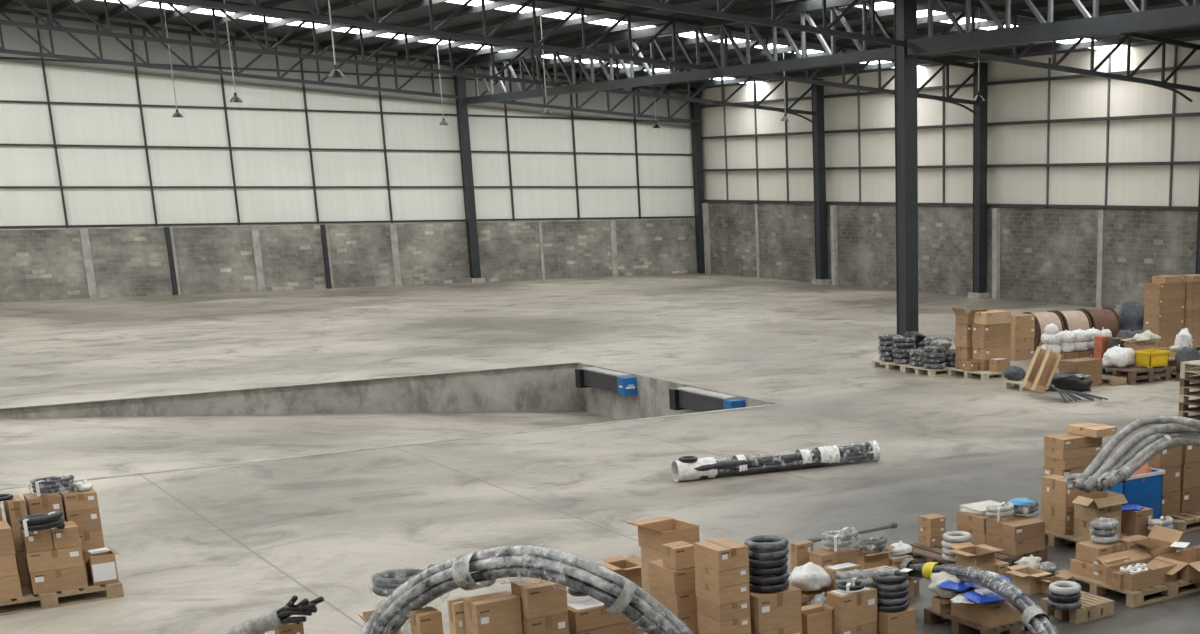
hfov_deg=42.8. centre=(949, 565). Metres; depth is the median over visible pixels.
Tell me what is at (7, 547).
cardboard box
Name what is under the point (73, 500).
cardboard box
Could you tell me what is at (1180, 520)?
wooden pallet
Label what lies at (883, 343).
coil
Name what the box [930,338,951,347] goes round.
plastic bag
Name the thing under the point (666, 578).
cardboard box
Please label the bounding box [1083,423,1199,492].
hose
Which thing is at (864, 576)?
roll
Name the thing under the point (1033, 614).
bundle
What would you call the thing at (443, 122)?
pendant lamp
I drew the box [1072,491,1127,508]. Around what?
open cardboard box
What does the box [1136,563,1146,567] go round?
roll
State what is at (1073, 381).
bundle
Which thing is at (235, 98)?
pendant lamp
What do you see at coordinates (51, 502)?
cardboard box
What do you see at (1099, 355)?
cardboard box
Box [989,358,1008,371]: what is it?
cardboard box
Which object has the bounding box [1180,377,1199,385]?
wooden pallet
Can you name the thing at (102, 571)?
paper sheet
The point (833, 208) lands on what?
trim
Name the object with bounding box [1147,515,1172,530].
coil
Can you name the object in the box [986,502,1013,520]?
coil
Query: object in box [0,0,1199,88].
ceiling
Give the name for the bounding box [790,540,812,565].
cardboard box
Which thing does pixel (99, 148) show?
wall
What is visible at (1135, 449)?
hose
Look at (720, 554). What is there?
cardboard box
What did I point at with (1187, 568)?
open cardboard box
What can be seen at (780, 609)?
cardboard box
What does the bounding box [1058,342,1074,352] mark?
sack
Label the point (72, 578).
cardboard box
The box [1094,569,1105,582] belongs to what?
cardboard box
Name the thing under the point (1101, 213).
trim
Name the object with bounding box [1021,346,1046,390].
wooden pallet
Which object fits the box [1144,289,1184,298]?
cardboard box
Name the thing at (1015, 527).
cardboard box
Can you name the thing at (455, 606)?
cardboard box
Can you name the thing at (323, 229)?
trim
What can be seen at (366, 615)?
open cardboard box
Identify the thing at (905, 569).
paper tag
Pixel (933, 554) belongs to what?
wooden pallet
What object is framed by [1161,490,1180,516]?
cardboard box
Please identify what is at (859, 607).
cardboard box
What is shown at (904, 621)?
cardboard box
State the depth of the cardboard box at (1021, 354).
34.42 m
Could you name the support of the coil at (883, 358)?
on the wooden pallet at (875, 363)
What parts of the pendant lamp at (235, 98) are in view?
cord, lamp shade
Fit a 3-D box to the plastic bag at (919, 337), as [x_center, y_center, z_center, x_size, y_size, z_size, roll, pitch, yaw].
[-0.820,-5.181,32.824,0.479,0.238,0.433,-12,19,-38]
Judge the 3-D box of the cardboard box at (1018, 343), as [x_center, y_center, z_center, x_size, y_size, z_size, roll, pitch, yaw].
[1.653,-5.288,34.524,0.621,0.262,0.338,-12,19,-39]
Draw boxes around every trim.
[79,229,97,298]
[164,227,177,294]
[170,227,180,294]
[250,226,265,290]
[320,225,331,288]
[325,224,333,288]
[389,224,401,285]
[538,222,544,279]
[609,221,617,276]
[702,203,710,273]
[755,204,760,277]
[830,205,838,284]
[992,208,1000,298]
[1096,210,1104,307]
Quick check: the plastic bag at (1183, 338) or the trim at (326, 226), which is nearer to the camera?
the plastic bag at (1183, 338)
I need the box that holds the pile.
[1118,301,1143,331]
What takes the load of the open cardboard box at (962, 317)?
on the cardboard box at (960, 329)
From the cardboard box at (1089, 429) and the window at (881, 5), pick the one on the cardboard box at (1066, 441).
the cardboard box at (1089, 429)
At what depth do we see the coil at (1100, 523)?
14.86 m
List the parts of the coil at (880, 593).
hose coil, hose coil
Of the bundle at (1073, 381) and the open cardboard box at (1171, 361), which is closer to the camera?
the bundle at (1073, 381)
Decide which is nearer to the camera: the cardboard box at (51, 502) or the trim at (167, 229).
the cardboard box at (51, 502)
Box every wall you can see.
[0,5,696,301]
[697,40,1199,309]
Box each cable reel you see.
[1022,311,1064,350]
[1053,309,1091,331]
[1082,307,1120,337]
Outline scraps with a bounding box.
[1039,561,1058,575]
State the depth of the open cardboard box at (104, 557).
14.56 m
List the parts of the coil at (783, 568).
hose coil, hose coil, hose coil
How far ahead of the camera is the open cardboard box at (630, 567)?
13.43 m
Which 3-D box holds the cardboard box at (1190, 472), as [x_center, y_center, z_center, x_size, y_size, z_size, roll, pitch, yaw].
[2.862,-1.166,17.943,0.490,0.309,0.490,-12,19,-38]
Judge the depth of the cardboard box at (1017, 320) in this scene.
34.23 m
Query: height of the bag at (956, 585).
0.106 m
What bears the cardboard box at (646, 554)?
on the cardboard box
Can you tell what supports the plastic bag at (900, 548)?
on the cardboard box
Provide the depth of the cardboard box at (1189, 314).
36.22 m
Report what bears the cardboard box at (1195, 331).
on the cardboard box at (1195, 339)
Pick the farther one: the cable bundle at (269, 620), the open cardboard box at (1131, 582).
the open cardboard box at (1131, 582)
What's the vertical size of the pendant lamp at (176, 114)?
3.587 m
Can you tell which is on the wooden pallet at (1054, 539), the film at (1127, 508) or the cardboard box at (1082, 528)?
the cardboard box at (1082, 528)
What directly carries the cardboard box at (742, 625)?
on the cardboard box
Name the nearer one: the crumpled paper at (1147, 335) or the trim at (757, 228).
the crumpled paper at (1147, 335)
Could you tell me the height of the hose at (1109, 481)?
1.097 m
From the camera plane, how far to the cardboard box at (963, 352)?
31.59 m
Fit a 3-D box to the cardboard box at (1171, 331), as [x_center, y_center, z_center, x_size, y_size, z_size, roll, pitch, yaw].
[5.316,-5.837,36.244,0.929,0.232,0.507,-12,19,-39]
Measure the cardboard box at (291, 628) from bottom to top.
0.299 m
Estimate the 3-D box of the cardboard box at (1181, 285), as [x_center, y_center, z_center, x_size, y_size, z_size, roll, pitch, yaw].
[5.311,-6.908,35.967,0.928,0.166,0.507,-12,19,-39]
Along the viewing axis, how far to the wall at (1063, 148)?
52.44 m
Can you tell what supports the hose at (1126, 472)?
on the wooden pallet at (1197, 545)
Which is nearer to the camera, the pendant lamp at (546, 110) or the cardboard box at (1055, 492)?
the cardboard box at (1055, 492)
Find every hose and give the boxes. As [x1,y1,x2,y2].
[1073,415,1199,490]
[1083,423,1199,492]
[1095,431,1199,490]
[1101,433,1199,489]
[1118,437,1199,482]
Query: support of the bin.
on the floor
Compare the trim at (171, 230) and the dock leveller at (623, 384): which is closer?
the dock leveller at (623, 384)
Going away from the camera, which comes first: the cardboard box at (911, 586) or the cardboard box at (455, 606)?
the cardboard box at (455, 606)
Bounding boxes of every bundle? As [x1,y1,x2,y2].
[222,595,323,633]
[360,545,691,633]
[898,558,1057,633]
[1045,384,1107,401]
[1050,372,1092,391]
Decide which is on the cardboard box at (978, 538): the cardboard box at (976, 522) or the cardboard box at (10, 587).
the cardboard box at (976, 522)
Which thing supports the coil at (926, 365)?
on the wooden pallet at (918, 370)
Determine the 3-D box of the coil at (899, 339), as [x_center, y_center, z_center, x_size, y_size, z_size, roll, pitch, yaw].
[-1.036,-5.075,32.601,0.535,0.130,0.534,-4,15,-14]
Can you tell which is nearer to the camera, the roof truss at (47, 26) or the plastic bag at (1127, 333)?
the plastic bag at (1127, 333)
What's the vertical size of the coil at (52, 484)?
0.162 m
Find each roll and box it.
[836,566,897,589]
[1120,567,1130,570]
[1128,565,1138,569]
[1129,569,1139,573]
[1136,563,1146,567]
[1138,567,1147,572]
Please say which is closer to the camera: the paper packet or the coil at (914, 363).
the paper packet
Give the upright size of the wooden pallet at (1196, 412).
0.140 m
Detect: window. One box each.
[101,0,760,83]
[446,0,921,67]
[856,2,1125,48]
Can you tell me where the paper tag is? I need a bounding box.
[900,568,912,571]
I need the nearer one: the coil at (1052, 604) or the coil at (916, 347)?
the coil at (1052, 604)
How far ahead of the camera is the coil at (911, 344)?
32.43 m
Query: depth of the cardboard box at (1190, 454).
17.60 m
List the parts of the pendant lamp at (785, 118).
cord, lamp shade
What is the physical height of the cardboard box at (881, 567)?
0.459 m
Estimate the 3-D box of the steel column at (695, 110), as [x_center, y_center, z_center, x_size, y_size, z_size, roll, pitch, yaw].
[-11.677,-17.786,67.670,0.340,8.180,0.340,-12,19,-38]
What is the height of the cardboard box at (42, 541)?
0.197 m
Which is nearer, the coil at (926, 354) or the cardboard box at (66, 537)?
the cardboard box at (66, 537)
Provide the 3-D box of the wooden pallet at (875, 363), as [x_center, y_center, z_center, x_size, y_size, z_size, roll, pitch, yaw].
[-0.949,-4.597,33.156,1.200,0.140,1.150,-12,19,-38]
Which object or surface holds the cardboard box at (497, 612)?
on the cardboard box
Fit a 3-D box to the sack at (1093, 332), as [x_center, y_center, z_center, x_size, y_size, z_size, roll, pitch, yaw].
[3.317,-5.417,33.926,0.489,0.288,0.462,-12,19,-38]
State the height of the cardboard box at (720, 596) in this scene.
0.140 m
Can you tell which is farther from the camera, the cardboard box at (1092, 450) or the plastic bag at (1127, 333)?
the plastic bag at (1127, 333)
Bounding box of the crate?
[1134,349,1170,367]
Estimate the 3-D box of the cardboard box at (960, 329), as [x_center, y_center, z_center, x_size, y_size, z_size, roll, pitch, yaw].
[0.428,-5.150,31.673,0.490,0.239,0.391,-12,19,-38]
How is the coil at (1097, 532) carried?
on the coil at (1111, 539)
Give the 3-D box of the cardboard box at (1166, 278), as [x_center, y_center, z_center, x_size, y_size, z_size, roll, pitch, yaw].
[5.363,-7.082,35.976,0.610,0.154,0.440,-11,18,-37]
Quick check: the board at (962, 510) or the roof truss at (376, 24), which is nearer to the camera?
the board at (962, 510)
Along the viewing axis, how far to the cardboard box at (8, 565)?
13.99 m
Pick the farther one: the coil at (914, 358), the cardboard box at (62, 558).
the coil at (914, 358)
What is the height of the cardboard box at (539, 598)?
0.249 m
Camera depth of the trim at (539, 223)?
63.74 m
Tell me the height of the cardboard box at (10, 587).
0.226 m
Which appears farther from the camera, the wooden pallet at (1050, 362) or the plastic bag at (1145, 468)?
the wooden pallet at (1050, 362)
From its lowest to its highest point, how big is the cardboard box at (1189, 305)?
0.219 m
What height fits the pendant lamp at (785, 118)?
2.462 m
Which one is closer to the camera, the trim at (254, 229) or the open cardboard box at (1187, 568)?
the open cardboard box at (1187, 568)
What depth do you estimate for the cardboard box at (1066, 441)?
17.36 m
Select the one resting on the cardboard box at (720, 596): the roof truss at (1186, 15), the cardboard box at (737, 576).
the cardboard box at (737, 576)
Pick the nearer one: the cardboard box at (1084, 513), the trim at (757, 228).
the cardboard box at (1084, 513)
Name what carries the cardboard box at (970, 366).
on the wooden pallet at (984, 375)
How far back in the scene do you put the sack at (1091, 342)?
33.78 m
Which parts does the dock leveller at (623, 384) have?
plate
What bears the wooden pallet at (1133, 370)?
on the wooden pallet at (1166, 377)
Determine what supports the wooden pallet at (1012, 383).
on the floor
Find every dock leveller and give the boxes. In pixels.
[575,367,636,395]
[669,387,744,411]
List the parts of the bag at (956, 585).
white panel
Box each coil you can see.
[0,493,13,500]
[19,510,64,536]
[29,474,74,496]
[371,564,434,596]
[568,587,587,596]
[744,535,788,574]
[821,527,859,551]
[871,569,909,597]
[877,591,908,604]
[878,334,899,340]
[878,345,894,350]
[879,340,894,345]
[879,351,894,356]
[879,356,894,361]
[892,336,914,342]
[892,353,911,358]
[893,342,914,347]
[893,347,914,352]
[893,358,911,363]
[909,349,924,355]
[909,361,924,366]
[910,356,923,360]
[914,339,929,345]
[914,346,925,348]
[923,345,946,351]
[923,352,944,357]
[923,357,944,362]
[923,362,945,368]
[929,337,950,342]
[941,540,971,548]
[942,531,971,541]
[942,547,955,555]
[942,553,955,561]
[944,349,954,355]
[944,356,954,360]
[944,361,954,366]
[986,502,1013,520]
[1013,499,1038,513]
[1047,581,1081,609]
[1089,517,1119,529]
[1090,527,1117,536]
[1091,535,1119,543]
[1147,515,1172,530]
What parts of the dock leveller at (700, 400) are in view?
plate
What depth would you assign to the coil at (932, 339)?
32.32 m
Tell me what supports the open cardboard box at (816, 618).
on the wooden pallet
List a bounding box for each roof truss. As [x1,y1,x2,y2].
[0,0,560,86]
[0,8,458,98]
[156,0,704,69]
[460,0,893,104]
[467,66,701,123]
[579,49,815,122]
[602,0,906,46]
[716,26,977,113]
[907,0,1199,55]
[927,0,1199,101]
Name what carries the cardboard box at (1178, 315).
on the cardboard box at (1176, 322)
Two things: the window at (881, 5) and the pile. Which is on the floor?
the pile
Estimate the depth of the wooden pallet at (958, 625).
13.40 m
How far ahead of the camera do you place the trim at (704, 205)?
68.05 m
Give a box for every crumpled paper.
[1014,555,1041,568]
[1131,330,1160,342]
[1169,344,1180,350]
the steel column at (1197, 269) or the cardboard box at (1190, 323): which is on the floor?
the steel column at (1197, 269)
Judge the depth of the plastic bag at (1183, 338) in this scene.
32.32 m
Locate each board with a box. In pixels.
[960,500,1006,512]
[960,508,986,515]
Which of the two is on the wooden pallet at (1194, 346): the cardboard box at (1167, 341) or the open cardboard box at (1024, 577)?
the cardboard box at (1167, 341)
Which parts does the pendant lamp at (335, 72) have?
cord, lamp shade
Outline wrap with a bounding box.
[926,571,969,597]
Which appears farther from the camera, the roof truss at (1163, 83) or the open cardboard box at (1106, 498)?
the roof truss at (1163, 83)
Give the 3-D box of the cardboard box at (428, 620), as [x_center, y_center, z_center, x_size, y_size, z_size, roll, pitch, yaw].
[-4.260,0.490,11.857,0.185,0.259,0.216,-12,19,-39]
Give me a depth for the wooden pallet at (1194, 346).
35.89 m
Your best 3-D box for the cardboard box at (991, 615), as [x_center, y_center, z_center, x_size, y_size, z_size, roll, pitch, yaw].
[0.369,0.362,13.456,0.475,0.219,0.557,-12,19,-39]
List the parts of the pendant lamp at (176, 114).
cord, lamp shade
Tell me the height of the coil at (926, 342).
0.129 m
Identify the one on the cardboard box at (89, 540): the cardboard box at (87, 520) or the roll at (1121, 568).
the cardboard box at (87, 520)
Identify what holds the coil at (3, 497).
on the cardboard box at (14, 508)
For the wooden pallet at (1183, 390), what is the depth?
25.75 m
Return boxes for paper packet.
[86,547,110,553]
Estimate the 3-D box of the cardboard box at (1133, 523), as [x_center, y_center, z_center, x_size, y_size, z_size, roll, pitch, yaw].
[2.133,-0.525,16.735,0.286,0.279,0.274,-12,19,-38]
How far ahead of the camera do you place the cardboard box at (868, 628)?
12.74 m
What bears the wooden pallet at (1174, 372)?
on the floor
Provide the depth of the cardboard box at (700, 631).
12.07 m
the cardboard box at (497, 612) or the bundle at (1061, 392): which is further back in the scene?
the bundle at (1061, 392)
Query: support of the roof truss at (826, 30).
attached to the ceiling
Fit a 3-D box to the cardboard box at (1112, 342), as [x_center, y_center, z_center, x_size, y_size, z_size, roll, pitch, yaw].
[3.805,-5.023,33.199,0.311,0.336,0.244,-12,19,-39]
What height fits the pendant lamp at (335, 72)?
3.704 m
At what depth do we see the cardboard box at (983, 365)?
31.34 m
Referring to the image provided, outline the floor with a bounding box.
[0,273,1199,633]
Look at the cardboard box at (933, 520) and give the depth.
16.08 m
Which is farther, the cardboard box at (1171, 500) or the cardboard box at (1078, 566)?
the cardboard box at (1171, 500)
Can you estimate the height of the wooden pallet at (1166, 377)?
0.140 m
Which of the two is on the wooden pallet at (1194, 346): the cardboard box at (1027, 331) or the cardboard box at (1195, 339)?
the cardboard box at (1195, 339)
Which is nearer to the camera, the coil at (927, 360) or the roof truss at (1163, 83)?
the coil at (927, 360)
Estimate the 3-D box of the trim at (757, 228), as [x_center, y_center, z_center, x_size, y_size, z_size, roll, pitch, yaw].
[-8.552,-14.461,64.851,0.079,3.210,0.220,-12,19,-38]
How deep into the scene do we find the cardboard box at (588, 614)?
11.85 m
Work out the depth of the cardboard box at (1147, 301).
35.83 m
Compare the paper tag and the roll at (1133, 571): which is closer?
the paper tag
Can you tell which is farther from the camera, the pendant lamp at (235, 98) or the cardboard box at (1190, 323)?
the pendant lamp at (235, 98)
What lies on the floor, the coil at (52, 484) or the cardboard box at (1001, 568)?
the cardboard box at (1001, 568)
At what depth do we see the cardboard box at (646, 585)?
12.90 m
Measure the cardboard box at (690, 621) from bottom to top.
0.181 m
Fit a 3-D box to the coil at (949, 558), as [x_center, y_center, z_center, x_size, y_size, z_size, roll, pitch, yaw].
[0.077,-0.105,15.537,0.330,0.068,0.327,-12,19,-38]
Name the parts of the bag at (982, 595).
white panel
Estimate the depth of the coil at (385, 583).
12.04 m
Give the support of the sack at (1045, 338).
on the sack at (1056, 348)
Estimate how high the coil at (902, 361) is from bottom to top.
0.130 m
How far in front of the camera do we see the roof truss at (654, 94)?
56.36 m
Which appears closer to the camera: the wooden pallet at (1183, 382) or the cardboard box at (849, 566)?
the cardboard box at (849, 566)
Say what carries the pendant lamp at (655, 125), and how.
hanging from the ceiling
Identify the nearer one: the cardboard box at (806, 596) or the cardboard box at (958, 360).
the cardboard box at (806, 596)
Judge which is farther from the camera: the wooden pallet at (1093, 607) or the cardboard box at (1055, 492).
the cardboard box at (1055, 492)
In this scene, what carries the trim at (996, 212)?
attached to the wall at (1063, 148)
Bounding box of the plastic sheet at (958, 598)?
[950,591,974,603]
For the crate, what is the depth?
30.67 m
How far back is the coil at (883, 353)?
32.91 m
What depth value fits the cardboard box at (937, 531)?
16.10 m
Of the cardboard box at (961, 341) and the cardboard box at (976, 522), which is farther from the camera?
the cardboard box at (961, 341)
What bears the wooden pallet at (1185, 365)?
on the wooden pallet at (1185, 374)
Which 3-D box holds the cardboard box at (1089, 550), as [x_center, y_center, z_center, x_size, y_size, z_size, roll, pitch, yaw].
[1.577,-0.162,14.999,0.451,0.164,0.338,-11,18,-37]
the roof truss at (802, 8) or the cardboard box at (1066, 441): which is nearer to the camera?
the cardboard box at (1066, 441)
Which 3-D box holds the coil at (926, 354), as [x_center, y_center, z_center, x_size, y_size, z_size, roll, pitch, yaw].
[-0.345,-4.617,31.768,0.532,0.130,0.532,3,15,12]
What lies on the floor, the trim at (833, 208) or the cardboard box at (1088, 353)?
the cardboard box at (1088, 353)
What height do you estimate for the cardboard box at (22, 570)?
0.424 m
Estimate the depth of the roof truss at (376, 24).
40.78 m
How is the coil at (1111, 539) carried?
on the cardboard box at (1089, 550)
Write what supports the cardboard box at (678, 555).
on the cardboard box at (666, 578)
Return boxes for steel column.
[453,61,484,282]
[690,90,704,272]
[811,78,830,284]
[894,0,918,335]
[968,62,990,298]
[1195,172,1199,273]
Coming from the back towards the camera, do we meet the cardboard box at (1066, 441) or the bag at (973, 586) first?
the cardboard box at (1066, 441)
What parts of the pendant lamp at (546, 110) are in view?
cord, lamp shade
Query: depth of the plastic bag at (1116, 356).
30.66 m
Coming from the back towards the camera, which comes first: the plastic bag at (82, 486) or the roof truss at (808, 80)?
the roof truss at (808, 80)
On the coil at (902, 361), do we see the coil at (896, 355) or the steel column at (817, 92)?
the coil at (896, 355)
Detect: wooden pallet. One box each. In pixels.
[0,577,123,615]
[872,360,914,371]
[903,365,962,375]
[908,542,1047,569]
[924,607,1034,633]
[948,368,1025,379]
[1003,379,1053,393]
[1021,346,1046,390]
[1031,349,1061,393]
[1038,518,1146,546]
[1040,591,1113,623]
[1055,568,1199,607]
[1102,363,1170,377]
[1102,372,1170,384]
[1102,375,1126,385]
[1155,345,1199,350]
[1160,370,1198,382]
[1164,510,1199,532]
[1176,545,1199,551]
[1178,408,1199,417]
[1179,385,1199,394]
[1179,393,1199,402]
[1179,400,1199,410]
[1180,360,1199,370]
[1180,369,1199,378]
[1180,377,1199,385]
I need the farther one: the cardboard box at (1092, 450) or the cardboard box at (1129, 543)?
the cardboard box at (1092, 450)
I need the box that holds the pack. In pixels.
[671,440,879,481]
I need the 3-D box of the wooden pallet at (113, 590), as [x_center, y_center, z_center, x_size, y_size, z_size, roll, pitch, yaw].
[-9.113,0.247,14.607,1.280,0.140,1.000,-12,19,-38]
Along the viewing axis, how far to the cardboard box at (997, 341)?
31.33 m
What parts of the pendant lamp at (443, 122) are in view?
cord, lamp shade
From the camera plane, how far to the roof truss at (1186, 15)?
33.38 m
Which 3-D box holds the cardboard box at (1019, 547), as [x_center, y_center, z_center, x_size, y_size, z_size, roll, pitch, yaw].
[0.715,-0.268,15.988,0.443,0.159,0.484,-12,19,-39]
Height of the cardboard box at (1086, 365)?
0.549 m
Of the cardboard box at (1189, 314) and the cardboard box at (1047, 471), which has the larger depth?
the cardboard box at (1189, 314)
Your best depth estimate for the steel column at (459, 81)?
60.77 m
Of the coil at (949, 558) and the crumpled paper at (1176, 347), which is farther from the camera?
the crumpled paper at (1176, 347)
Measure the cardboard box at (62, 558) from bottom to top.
0.199 m
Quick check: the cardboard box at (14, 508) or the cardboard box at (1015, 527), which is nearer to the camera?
the cardboard box at (14, 508)
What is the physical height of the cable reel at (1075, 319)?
1.000 m
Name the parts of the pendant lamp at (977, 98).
lamp shade, cord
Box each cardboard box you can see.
[0,520,15,555]
[0,554,17,576]
[0,574,22,600]
[3,494,26,543]
[14,543,29,585]
[20,528,53,552]
[23,492,64,521]
[23,546,83,572]
[27,566,87,594]
[50,521,80,548]
[58,488,98,511]
[63,508,101,532]
[79,530,104,551]
[82,547,120,585]
[274,616,303,633]
[359,610,398,633]
[409,606,442,633]
[447,597,465,633]
[463,590,522,633]
[511,578,567,619]
[521,612,568,633]
[567,599,631,631]
[569,621,631,633]
[598,554,643,633]
[622,516,699,552]
[641,547,662,577]
[642,576,649,593]
[647,559,695,593]
[650,584,696,615]
[662,541,694,569]
[675,612,698,633]
[694,538,748,571]
[695,563,748,587]
[695,579,749,604]
[697,596,749,621]
[697,612,750,633]
[699,629,751,633]
[749,571,801,632]
[751,624,801,633]
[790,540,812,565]
[801,590,824,606]
[801,602,833,633]
[809,546,856,589]
[823,562,861,596]
[826,578,876,628]
[833,621,876,633]
[850,536,894,569]
[866,566,890,590]
[877,598,915,633]
[889,554,912,577]
[899,578,913,596]
[913,577,918,592]
[919,513,944,527]
[919,525,945,537]
[919,535,943,546]
[932,595,950,613]
[947,542,1002,572]
[951,588,1028,627]
[952,308,988,324]
[955,324,971,335]
[955,335,971,346]
[955,346,972,357]
[955,357,971,368]
[957,511,992,532]
[957,526,986,544]
[962,361,977,371]
[972,323,1010,336]
[972,335,1010,348]
[972,346,1010,359]
[972,358,1009,370]
[973,310,1010,324]
[986,514,1044,540]
[986,534,1044,555]
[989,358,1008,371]
[995,559,1008,577]
[1006,564,1051,594]
[1009,348,1033,360]
[1010,326,1034,338]
[1011,314,1034,326]
[1011,337,1033,349]
[1035,572,1072,593]
[1041,475,1078,508]
[1041,503,1073,534]
[1043,465,1101,476]
[1044,433,1101,449]
[1044,445,1101,459]
[1044,455,1096,469]
[1059,357,1101,386]
[1060,351,1078,359]
[1067,422,1116,437]
[1070,558,1093,578]
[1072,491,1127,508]
[1074,503,1121,521]
[1074,518,1120,539]
[1075,350,1093,357]
[1076,540,1123,562]
[1079,488,1100,495]
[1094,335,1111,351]
[1094,351,1104,365]
[1094,556,1129,571]
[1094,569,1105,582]
[1096,547,1176,591]
[1108,337,1125,348]
[1111,570,1129,589]
[1117,535,1149,550]
[1118,525,1182,557]
[1120,338,1155,350]
[1121,506,1152,535]
[1143,319,1183,327]
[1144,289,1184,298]
[1144,298,1184,305]
[1144,304,1184,313]
[1144,312,1184,320]
[1144,326,1183,337]
[1145,282,1184,290]
[1146,547,1199,580]
[1148,446,1182,467]
[1149,465,1180,492]
[1152,275,1181,282]
[1155,336,1175,347]
[1155,357,1175,375]
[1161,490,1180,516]
[1168,350,1176,357]
[1178,274,1199,281]
[1180,461,1199,488]
[1180,486,1199,512]
[1182,445,1199,463]
[1184,300,1199,309]
[1184,309,1199,318]
[1184,318,1199,327]
[1184,327,1199,335]
[1185,282,1199,291]
[1185,291,1199,300]
[1191,336,1199,344]
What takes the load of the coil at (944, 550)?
on the coil at (949, 558)
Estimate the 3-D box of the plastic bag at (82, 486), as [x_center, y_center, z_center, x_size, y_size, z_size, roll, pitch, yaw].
[-8.851,-0.828,14.875,0.174,0.106,0.213,-12,19,-38]
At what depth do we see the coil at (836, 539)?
13.23 m
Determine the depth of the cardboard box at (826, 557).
13.22 m
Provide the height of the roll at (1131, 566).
0.175 m
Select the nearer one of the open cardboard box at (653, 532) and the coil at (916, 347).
the open cardboard box at (653, 532)
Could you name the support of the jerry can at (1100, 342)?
on the cardboard box
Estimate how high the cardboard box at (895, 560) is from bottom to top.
0.233 m
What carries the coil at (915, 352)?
on the coil at (914, 358)
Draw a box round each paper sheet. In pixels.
[92,562,116,581]
[1170,542,1189,547]
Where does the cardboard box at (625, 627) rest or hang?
on the cardboard box
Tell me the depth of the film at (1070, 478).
15.56 m
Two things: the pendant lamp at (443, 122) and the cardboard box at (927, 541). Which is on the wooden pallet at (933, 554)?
the cardboard box at (927, 541)
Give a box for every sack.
[1041,333,1061,343]
[1041,344,1060,352]
[1044,323,1058,333]
[1058,329,1075,342]
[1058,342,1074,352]
[1072,328,1088,341]
[1072,341,1088,350]
[1085,327,1101,339]
[1086,340,1093,349]
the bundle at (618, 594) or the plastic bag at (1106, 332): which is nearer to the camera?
the bundle at (618, 594)
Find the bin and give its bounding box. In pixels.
[1101,468,1164,518]
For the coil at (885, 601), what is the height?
0.062 m
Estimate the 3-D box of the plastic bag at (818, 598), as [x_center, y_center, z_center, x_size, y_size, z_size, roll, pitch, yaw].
[-1.131,0.344,12.886,0.286,0.222,0.264,-12,19,-38]
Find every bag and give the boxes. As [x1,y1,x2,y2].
[74,480,92,490]
[788,562,831,591]
[805,592,826,605]
[889,541,911,554]
[904,331,925,341]
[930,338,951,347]
[937,578,970,591]
[961,588,1006,603]
[971,571,1011,588]
[1003,366,1025,379]
[1101,327,1111,335]
[1102,345,1134,367]
[1117,328,1142,337]
[1132,464,1151,494]
[1174,328,1192,348]
[1175,345,1199,373]
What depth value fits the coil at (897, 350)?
32.46 m
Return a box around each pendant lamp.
[163,2,182,116]
[224,0,242,101]
[327,0,344,77]
[437,45,448,124]
[540,16,552,112]
[652,98,659,127]
[781,53,789,120]
[972,9,984,100]
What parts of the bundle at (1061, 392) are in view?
rod, rod, rod, rod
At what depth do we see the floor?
25.97 m
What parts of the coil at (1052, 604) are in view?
hose coil, hose coil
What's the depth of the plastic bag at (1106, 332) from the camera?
34.75 m
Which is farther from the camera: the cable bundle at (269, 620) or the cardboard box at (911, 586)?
the cardboard box at (911, 586)
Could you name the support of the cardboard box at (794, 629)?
on the wooden pallet
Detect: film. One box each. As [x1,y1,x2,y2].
[1007,498,1034,505]
[1066,473,1081,488]
[1121,504,1143,511]
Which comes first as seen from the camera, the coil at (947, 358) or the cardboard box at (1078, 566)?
the cardboard box at (1078, 566)
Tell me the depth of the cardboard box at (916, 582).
14.77 m
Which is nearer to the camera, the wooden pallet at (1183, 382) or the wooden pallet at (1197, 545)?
the wooden pallet at (1197, 545)
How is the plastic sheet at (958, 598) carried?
on the cardboard box at (991, 615)
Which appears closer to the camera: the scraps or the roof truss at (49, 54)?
the scraps
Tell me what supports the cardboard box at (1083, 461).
on the cardboard box at (1047, 471)
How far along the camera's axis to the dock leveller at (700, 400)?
29.34 m
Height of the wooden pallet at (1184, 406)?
0.140 m
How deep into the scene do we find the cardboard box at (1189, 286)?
36.05 m
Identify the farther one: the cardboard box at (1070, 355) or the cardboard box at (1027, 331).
the cardboard box at (1027, 331)
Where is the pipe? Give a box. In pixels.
[807,522,897,542]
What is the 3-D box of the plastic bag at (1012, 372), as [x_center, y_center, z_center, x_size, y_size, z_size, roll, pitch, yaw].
[1.302,-3.963,29.836,0.576,0.271,0.378,-12,19,-38]
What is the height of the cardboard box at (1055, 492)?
0.314 m
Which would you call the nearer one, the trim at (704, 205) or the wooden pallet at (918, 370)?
the wooden pallet at (918, 370)
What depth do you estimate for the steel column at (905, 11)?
38.22 m

